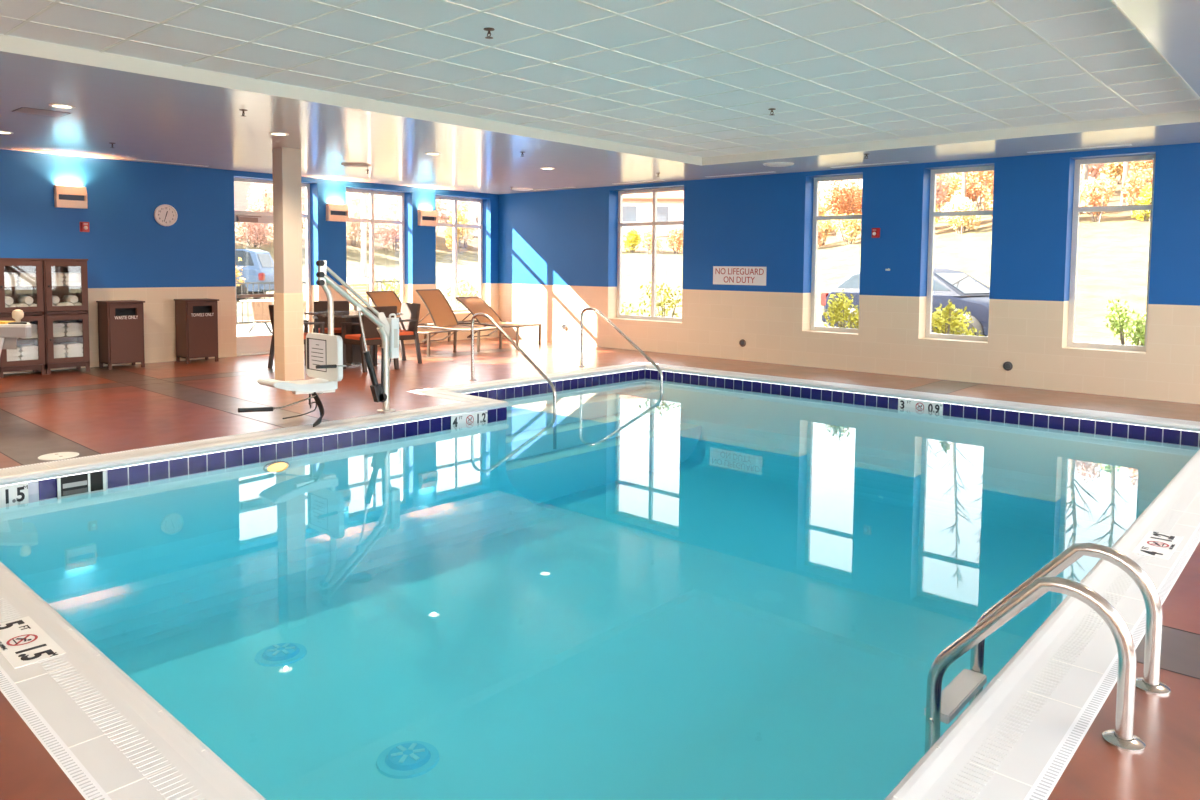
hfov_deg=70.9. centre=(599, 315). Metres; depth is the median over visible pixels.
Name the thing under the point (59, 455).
lid
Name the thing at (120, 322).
waste bin
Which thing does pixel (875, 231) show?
fire alarm strobe
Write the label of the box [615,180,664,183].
ceiling vent
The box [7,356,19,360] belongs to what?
folded towel
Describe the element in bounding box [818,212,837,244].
thicket
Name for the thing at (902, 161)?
ceiling vent
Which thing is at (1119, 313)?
leafy bush
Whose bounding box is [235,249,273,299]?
parked car
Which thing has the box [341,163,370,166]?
ceiling vent
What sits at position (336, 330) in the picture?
seat cushion
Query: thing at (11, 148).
ceiling vent
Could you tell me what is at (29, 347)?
folded towel
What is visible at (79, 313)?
cabinet
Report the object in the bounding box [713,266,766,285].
sign
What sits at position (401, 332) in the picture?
seat cushion
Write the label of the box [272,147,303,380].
column
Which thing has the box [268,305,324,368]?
armchair
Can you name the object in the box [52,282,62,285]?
folded towel
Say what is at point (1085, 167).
bare tree
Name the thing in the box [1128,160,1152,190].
thicket
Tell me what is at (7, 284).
folded towel
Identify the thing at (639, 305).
leafy bush
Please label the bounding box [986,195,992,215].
thicket
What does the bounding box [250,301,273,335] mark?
patio chair
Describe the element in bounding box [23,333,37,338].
folded towel
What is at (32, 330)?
folded towel
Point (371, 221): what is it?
window
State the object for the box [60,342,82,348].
folded towel
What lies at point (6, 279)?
folded towel
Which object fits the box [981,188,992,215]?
thicket
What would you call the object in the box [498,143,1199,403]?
wall
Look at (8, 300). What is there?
rolled towel
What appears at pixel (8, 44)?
trim
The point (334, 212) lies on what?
wall sconce
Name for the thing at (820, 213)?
thicket
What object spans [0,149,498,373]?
wall
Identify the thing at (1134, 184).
thicket
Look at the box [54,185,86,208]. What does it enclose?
wall sconce
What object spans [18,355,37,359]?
folded towel
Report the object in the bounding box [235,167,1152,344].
outdoor view
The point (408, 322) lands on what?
armchair
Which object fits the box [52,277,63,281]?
folded towel
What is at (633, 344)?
stair handrail
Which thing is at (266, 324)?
patio table
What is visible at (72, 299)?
rolled towel
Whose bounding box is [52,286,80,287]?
shelf
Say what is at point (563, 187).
ceiling vent
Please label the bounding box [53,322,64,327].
folded towel
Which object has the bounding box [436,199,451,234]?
thicket
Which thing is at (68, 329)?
folded towel
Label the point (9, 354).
folded towel
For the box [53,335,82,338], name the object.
shelf
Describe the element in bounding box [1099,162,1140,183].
thicket
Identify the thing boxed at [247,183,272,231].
tree
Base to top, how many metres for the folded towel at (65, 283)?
0.054 m
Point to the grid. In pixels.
(992, 2)
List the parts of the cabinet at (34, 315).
door, door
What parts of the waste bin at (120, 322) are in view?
door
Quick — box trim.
[0,0,1199,165]
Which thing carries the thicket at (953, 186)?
on the outdoor view
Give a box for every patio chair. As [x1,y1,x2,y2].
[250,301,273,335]
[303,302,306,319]
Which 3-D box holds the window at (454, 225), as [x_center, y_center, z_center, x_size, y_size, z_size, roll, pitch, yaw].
[-2.712,-1.133,15.765,0.055,2.140,1.285,4,5,42]
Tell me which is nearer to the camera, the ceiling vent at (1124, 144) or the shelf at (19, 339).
the ceiling vent at (1124, 144)
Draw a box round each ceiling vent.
[11,148,56,152]
[120,158,207,166]
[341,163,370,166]
[512,188,532,190]
[537,187,574,189]
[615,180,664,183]
[706,171,773,176]
[763,162,793,166]
[830,161,907,167]
[1027,144,1130,152]
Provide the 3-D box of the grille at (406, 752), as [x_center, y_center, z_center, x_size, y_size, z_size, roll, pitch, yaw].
[-0.987,2.247,4.332,0.170,0.006,0.159,4,5,42]
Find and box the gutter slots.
[0,364,1199,799]
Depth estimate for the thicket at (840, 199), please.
48.80 m
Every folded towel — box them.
[4,272,17,276]
[4,277,16,281]
[4,282,16,286]
[7,347,19,351]
[7,352,19,356]
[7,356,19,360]
[14,272,35,276]
[16,277,35,281]
[16,282,35,285]
[17,344,37,350]
[18,350,37,355]
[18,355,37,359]
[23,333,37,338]
[30,323,37,328]
[31,329,37,333]
[51,272,63,276]
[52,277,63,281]
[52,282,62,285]
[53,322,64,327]
[53,328,64,332]
[53,332,64,336]
[53,343,64,348]
[54,349,65,353]
[54,353,65,357]
[59,272,80,276]
[60,321,81,326]
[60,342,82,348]
[62,277,80,281]
[62,281,80,285]
[63,327,82,331]
[63,352,82,356]
[64,331,82,335]
[64,348,82,352]
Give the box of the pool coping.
[0,362,1199,799]
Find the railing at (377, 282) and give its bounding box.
[236,281,399,323]
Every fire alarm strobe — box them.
[80,222,89,231]
[872,228,879,237]
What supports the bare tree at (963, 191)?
on the outdoor view
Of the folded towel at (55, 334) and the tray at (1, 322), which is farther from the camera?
the folded towel at (55, 334)
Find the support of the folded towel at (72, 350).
on the folded towel at (79, 354)
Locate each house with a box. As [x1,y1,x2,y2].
[234,181,304,212]
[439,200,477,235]
[622,191,683,239]
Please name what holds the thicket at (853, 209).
on the outdoor view
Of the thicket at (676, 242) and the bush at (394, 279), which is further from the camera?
the thicket at (676, 242)
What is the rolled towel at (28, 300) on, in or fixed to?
on the rolled towel at (18, 304)
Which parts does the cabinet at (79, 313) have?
door, door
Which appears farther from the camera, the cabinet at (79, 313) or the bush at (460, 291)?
the bush at (460, 291)
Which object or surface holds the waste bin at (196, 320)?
on the floor at (108, 419)
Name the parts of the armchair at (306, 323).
leg, backrest, leg, armrest, leg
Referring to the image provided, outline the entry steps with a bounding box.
[506,388,700,503]
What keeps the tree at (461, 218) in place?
on the outdoor view
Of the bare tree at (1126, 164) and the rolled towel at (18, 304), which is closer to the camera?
the rolled towel at (18, 304)
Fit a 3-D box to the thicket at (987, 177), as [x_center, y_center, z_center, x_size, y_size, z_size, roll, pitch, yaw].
[19.857,-6.991,43.810,2.297,3.292,2.763,4,5,42]
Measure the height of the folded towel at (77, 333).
0.054 m
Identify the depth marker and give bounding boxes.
[0,483,28,507]
[0,616,65,668]
[451,410,487,429]
[898,398,942,415]
[1132,531,1182,559]
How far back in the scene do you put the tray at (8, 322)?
7.35 m
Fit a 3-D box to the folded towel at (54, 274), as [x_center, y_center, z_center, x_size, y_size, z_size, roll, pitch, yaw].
[-6.849,-0.510,10.518,0.300,0.054,0.190,4,5,42]
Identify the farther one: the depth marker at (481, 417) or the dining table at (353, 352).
the dining table at (353, 352)
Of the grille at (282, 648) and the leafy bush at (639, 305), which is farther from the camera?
the leafy bush at (639, 305)
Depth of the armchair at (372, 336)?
10.97 m
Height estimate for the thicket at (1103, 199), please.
2.137 m
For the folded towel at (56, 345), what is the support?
on the folded towel at (56, 351)
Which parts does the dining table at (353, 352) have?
glass, post, frame, plate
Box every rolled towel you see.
[5,296,13,304]
[15,303,27,306]
[18,296,33,304]
[52,296,59,303]
[60,302,73,305]
[63,295,77,303]
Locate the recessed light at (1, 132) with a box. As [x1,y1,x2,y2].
[0,131,13,133]
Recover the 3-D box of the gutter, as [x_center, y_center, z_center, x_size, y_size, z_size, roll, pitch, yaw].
[0.327,1.010,6.623,6.878,0.003,8.548,4,5,42]
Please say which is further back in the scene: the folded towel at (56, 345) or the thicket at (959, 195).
the thicket at (959, 195)
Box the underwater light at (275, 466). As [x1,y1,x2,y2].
[263,461,289,472]
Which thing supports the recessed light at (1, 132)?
in the ceiling
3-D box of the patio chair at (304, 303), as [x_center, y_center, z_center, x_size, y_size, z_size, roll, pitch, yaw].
[-5.580,0.096,16.740,0.487,0.763,0.539,2,4,22]
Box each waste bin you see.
[96,300,144,369]
[174,298,218,363]
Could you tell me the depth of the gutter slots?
2.66 m
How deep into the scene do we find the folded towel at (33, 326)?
10.28 m
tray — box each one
[0,321,15,323]
[8,322,26,323]
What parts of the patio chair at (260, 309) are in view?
leg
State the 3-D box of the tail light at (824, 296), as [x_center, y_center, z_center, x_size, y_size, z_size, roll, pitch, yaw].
[4.840,-0.348,18.011,0.215,0.273,0.166,-2,4,-39]
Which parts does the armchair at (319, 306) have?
leg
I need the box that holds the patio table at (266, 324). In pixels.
[239,300,273,334]
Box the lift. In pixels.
[238,260,398,426]
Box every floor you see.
[0,337,1199,799]
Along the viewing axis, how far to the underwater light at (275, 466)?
6.74 m
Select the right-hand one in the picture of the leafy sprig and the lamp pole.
the leafy sprig
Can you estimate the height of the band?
0.140 m
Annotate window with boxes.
[346,188,404,306]
[436,196,482,311]
[617,187,683,321]
[810,174,862,332]
[925,166,993,340]
[1067,154,1155,351]
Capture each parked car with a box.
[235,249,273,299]
[821,268,989,336]
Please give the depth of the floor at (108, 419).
7.90 m
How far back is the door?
12.99 m
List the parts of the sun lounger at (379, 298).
rail, leg, rail, leg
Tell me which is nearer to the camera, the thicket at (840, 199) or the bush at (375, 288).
the bush at (375, 288)
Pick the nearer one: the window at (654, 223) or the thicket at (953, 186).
the window at (654, 223)
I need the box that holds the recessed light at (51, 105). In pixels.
[49,104,74,108]
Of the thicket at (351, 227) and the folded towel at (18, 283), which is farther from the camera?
the thicket at (351, 227)
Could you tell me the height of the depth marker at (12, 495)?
0.135 m
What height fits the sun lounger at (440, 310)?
0.969 m
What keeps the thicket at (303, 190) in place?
on the outdoor view
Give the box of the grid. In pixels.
[0,0,1199,157]
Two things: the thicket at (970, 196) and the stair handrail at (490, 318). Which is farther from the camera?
the thicket at (970, 196)
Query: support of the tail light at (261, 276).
attached to the parked car at (259, 264)
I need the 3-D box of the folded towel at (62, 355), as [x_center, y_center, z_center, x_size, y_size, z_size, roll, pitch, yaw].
[-6.863,0.498,10.574,0.300,0.054,0.190,4,5,42]
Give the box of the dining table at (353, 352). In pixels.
[305,311,402,366]
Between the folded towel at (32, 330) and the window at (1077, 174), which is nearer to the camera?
the window at (1077, 174)
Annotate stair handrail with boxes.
[469,313,556,448]
[578,307,662,423]
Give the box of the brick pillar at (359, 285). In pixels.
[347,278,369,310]
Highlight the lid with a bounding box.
[38,452,78,459]
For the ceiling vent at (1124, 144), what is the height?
0.004 m
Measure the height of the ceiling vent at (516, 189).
0.028 m
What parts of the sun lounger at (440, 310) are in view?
rail, rail, rail, rail, leg, leg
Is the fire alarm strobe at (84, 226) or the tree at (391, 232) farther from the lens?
the tree at (391, 232)
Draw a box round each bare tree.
[960,172,965,221]
[1081,164,1088,191]
[1120,162,1128,205]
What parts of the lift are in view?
seat rail, seat, arm, arm, actuator rod, actuator motor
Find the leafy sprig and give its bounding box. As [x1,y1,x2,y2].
[940,299,957,333]
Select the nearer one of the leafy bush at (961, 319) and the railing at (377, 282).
the leafy bush at (961, 319)
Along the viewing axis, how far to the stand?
7.32 m
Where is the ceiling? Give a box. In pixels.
[0,0,1199,193]
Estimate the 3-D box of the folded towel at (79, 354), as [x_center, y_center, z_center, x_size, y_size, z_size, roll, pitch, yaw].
[-6.724,0.490,10.728,0.300,0.054,0.190,4,5,42]
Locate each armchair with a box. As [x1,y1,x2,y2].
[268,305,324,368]
[312,301,348,335]
[340,306,398,372]
[370,302,421,363]
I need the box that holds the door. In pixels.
[234,178,310,355]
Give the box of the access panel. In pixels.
[11,107,69,116]
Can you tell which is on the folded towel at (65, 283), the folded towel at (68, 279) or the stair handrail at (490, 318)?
the folded towel at (68, 279)
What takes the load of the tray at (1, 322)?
on the stand
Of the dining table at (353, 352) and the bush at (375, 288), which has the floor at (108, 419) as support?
the dining table at (353, 352)
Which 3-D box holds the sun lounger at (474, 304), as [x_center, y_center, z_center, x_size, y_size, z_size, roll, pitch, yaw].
[-1.907,0.086,15.028,1.714,0.812,0.655,3,4,34]
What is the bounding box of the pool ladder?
[924,543,1170,752]
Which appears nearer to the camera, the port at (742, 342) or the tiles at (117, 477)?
the tiles at (117, 477)
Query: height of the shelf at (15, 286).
0.018 m
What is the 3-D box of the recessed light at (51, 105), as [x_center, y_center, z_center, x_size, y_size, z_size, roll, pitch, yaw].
[-4.674,-1.818,7.320,0.196,0.008,0.196,4,5,42]
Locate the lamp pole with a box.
[361,193,369,303]
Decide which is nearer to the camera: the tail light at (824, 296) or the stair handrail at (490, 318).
the stair handrail at (490, 318)
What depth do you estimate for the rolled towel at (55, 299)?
10.44 m
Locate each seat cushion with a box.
[318,328,340,332]
[345,334,380,339]
[399,330,413,335]
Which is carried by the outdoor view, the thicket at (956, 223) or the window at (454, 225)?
the thicket at (956, 223)
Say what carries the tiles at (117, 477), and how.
attached to the band
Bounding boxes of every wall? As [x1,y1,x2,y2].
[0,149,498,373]
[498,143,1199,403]
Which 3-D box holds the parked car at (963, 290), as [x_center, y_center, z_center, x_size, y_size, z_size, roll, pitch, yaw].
[6.656,-0.189,16.997,1.890,1.549,4.096,-2,4,-39]
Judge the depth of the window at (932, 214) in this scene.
10.88 m
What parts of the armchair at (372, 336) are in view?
leg, armrest, seat, leg, leg, backrest, leg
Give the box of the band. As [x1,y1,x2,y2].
[0,369,1199,502]
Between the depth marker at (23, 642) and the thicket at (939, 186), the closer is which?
the depth marker at (23, 642)
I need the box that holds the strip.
[0,362,1199,799]
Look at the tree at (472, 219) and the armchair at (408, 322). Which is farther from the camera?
the tree at (472, 219)
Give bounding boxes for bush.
[235,257,245,285]
[367,276,378,302]
[382,278,399,297]
[445,279,477,307]
[621,298,645,315]
[640,281,681,317]
[823,289,858,328]
[932,304,983,335]
[1103,299,1145,345]
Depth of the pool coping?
2.85 m
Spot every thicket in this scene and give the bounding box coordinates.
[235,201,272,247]
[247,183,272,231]
[269,207,305,235]
[301,187,305,232]
[346,192,375,230]
[346,205,368,246]
[374,195,399,234]
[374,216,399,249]
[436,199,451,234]
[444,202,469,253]
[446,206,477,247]
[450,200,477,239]
[623,228,641,252]
[642,227,662,253]
[666,228,682,253]
[818,197,826,225]
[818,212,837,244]
[818,223,824,245]
[819,193,842,220]
[821,179,861,235]
[825,182,861,215]
[830,213,860,244]
[836,214,860,241]
[935,173,951,218]
[936,173,961,211]
[940,190,975,224]
[942,198,981,233]
[953,172,991,204]
[960,171,993,209]
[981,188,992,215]
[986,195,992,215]
[1080,171,1116,221]
[1080,176,1111,213]
[1081,163,1106,182]
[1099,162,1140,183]
[1121,166,1151,212]
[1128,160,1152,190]
[1131,184,1151,220]
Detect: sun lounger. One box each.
[366,291,456,355]
[415,289,502,351]
[448,296,541,345]
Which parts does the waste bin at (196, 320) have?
door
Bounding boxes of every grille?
[267,643,294,654]
[391,743,424,762]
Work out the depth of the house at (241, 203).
56.63 m
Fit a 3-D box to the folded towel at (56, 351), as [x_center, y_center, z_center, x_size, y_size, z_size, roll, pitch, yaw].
[-6.858,0.442,10.575,0.300,0.054,0.190,4,5,42]
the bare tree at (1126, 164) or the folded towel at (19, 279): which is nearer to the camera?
the folded towel at (19, 279)
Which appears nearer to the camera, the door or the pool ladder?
the pool ladder
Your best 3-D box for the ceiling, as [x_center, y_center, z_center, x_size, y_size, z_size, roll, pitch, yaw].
[-0.559,-1.762,6.783,15.200,0.020,12.700,4,5,42]
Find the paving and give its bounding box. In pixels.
[236,314,1125,344]
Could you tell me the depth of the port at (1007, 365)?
10.12 m
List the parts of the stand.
leg, knob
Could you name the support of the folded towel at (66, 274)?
on the folded towel at (68, 279)
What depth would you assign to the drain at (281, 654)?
5.43 m
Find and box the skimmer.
[57,471,105,498]
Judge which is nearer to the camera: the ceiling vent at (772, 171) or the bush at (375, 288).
the ceiling vent at (772, 171)
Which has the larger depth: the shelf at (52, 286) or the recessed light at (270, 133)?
the shelf at (52, 286)
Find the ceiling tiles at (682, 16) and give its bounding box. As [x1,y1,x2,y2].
[0,0,1199,156]
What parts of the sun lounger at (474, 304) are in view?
rail, rail, rail, leg, leg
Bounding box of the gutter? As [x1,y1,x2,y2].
[0,365,1199,799]
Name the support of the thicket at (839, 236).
on the outdoor view
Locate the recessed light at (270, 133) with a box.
[269,132,288,135]
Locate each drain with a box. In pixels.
[254,643,306,666]
[376,741,439,778]
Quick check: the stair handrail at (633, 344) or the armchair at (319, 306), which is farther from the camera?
the armchair at (319, 306)
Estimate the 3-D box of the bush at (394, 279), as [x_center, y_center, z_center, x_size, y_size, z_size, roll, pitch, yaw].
[-5.452,-0.514,23.781,1.496,1.234,1.285,1,4,14]
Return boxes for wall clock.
[154,204,177,225]
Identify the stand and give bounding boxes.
[0,309,31,354]
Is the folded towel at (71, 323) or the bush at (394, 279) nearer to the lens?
the folded towel at (71, 323)
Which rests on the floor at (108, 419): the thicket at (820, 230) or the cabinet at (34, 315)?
the cabinet at (34, 315)
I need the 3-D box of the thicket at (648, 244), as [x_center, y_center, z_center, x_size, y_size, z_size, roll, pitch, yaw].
[3.063,-4.248,48.750,1.320,1.720,1.591,0,3,-4]
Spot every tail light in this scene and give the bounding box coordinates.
[258,273,264,280]
[821,293,828,305]
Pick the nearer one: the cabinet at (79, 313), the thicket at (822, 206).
the cabinet at (79, 313)
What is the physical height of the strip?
0.027 m
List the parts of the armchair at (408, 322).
leg, leg, seat, armrest, backrest, leg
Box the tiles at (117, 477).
[38,369,1199,499]
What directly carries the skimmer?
attached to the tiles at (117, 477)
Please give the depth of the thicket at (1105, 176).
35.38 m
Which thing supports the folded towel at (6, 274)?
on the folded towel at (6, 279)
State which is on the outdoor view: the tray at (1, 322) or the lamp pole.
the lamp pole
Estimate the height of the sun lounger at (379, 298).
0.954 m
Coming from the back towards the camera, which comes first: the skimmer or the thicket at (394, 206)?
the thicket at (394, 206)
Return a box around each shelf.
[5,286,35,287]
[17,338,37,340]
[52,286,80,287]
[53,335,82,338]
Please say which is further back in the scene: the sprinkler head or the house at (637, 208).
the house at (637, 208)
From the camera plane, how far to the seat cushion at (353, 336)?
10.97 m
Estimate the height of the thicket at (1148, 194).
1.614 m
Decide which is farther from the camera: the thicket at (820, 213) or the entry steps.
the thicket at (820, 213)
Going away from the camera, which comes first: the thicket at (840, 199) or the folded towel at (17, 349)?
the folded towel at (17, 349)
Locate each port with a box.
[739,339,745,346]
[1003,361,1012,370]
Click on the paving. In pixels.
(241, 330)
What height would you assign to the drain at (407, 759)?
0.043 m
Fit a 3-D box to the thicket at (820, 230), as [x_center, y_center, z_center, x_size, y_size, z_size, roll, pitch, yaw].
[10.441,-3.847,41.628,1.435,1.521,1.475,4,5,42]
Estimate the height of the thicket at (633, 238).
1.670 m
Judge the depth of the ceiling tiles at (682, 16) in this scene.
5.84 m
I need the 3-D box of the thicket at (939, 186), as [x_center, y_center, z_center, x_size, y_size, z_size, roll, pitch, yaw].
[17.456,-6.657,44.468,2.078,3.744,1.831,0,3,-8]
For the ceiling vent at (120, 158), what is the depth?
11.42 m
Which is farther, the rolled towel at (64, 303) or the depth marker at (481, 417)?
the rolled towel at (64, 303)
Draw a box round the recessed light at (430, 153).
[425,152,440,154]
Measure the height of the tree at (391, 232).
2.316 m
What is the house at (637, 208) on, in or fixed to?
on the outdoor view
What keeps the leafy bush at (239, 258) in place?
on the outdoor view
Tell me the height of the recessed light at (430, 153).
0.008 m
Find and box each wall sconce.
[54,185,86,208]
[326,203,348,221]
[418,210,436,225]
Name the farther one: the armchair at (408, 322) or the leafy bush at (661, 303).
the leafy bush at (661, 303)
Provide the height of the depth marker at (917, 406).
0.135 m
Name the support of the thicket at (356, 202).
on the outdoor view
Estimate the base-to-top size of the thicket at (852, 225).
1.711 m
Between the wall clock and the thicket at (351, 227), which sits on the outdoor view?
the thicket at (351, 227)
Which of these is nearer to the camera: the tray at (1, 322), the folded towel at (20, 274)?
the tray at (1, 322)
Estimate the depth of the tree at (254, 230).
45.16 m
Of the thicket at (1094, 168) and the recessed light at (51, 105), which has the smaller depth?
the recessed light at (51, 105)
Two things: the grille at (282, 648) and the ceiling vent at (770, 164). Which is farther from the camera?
the ceiling vent at (770, 164)
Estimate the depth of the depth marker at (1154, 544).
4.29 m
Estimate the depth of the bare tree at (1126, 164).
35.88 m
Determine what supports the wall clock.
attached to the wall at (130, 255)
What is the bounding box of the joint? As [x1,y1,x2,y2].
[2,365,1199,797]
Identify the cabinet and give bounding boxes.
[0,258,45,377]
[37,258,89,373]
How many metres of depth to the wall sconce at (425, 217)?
14.84 m
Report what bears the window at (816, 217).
in the wall at (557, 251)
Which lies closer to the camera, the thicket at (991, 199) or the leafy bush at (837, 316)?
the leafy bush at (837, 316)
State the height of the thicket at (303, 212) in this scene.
3.257 m
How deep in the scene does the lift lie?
7.54 m
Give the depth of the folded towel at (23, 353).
10.25 m
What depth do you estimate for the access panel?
7.64 m

